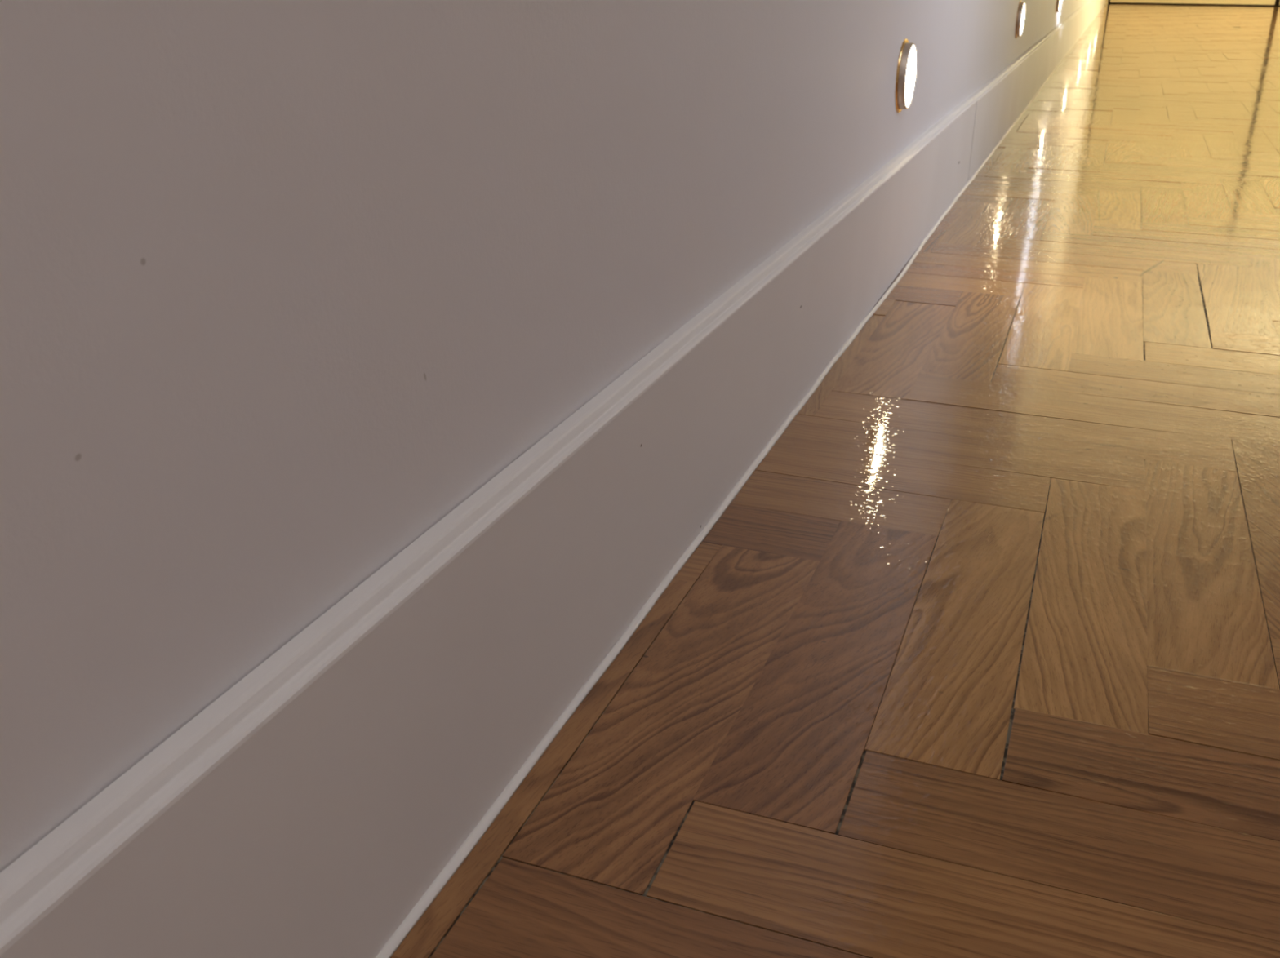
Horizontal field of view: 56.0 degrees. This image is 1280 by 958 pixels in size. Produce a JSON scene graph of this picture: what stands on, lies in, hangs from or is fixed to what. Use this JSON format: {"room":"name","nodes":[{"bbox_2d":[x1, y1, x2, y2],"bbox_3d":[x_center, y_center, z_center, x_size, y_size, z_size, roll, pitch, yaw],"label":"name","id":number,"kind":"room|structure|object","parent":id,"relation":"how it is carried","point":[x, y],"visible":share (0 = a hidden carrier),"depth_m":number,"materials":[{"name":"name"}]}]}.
{"room":"hallway","nodes":[
{"label":"hallway","id":0,"kind":"room"},
{"bbox_2d":[0,0,1088,872],"bbox_3d":[1.778,-2.993,4.709,0.100,2.570,14.962,9,25,19],"label":"wall","id":1,"kind":"structure","parent":0,"point":[285,286],"depth_m":0.42,"materials":[{"name":"paint"}]},
{"bbox_2d":[0,0,1106,957],"bbox_3d":[1.842,-1.911,5.200,0.018,0.155,14.850,9,25,19],"label":"baseboard","id":2,"kind":"structure","parent":1,"relation":"attached to","point":[307,811],"depth_m":0.53,"materials":[{"name":"paint"}]},
{"bbox_2d":[375,4,1105,957],"bbox_3d":[1.851,-1.840,5.227,0.009,0.003,14.850,9,25,19],"label":"trim","id":3,"kind":"structure","parent":1,"relation":"attached to","point":[389,948],"depth_m":0.70,"materials":[{"name":"white paint"}]},
{"bbox_2d":[895,38,916,113],"bbox_3d":[0.327,-0.492,1.470,0.014,0.087,0.087,9,25,19],"label":"wall light","id":4,"kind":"object","parent":1,"relation":"attached to","point":[906,66],"visible":1,"depth_m":1.45,"materials":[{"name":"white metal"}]},
{"bbox_2d":[1015,0,1025,39],"bbox_3d":[0.916,-1.105,2.894,0.014,0.087,0.087,9,25,19],"label":"wall light","id":5,"kind":"object","parent":1,"relation":"attached to","point":[1020,14],"visible":1,"depth_m":2.87,"materials":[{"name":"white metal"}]},
{"bbox_2d":[1055,0,1061,13],"bbox_3d":[1.505,-1.718,4.317,0.014,0.087,0.087,9,25,19],"label":"wall light","id":6,"kind":"object","parent":1,"relation":"attached to","point":[1058,2],"visible":1,"depth_m":4.30,"materials":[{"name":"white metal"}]},
{"bbox_2d":[390,3,1279,957],"bbox_3d":[3.460,-1.602,4.705,3.447,0.005,14.922,9,25,19],"label":"floor","id":7,"kind":"structure","parent":0,"point":[1134,812],"depth_m":0.74,"materials":[{"name":"brown wood"}]},
{"bbox_3d":[6.091,-5.554,10.681,3.549,2.570,0.250,9,25,19],"label":"wall","id":8,"kind":"structure","parent":0,"visible":0},
{"bbox_2d":[1110,0,1275,4],"bbox_3d":[5.212,-5.433,10.979,1.435,2.041,0.041,9,25,19],"label":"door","id":9,"kind":"structure","parent":8,"relation":"in","point":[1178,2],"depth_m":11.32,"materials":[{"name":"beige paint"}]},
{"bbox_2d":[1107,0,1279,6],"bbox_3d":[5.912,-5.340,10.777,2.937,2.060,0.010,9,25,19],"label":"trim","id":10,"kind":"structure","parent":8,"relation":"attached to","point":[1277,2],"depth_m":11.37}
]}

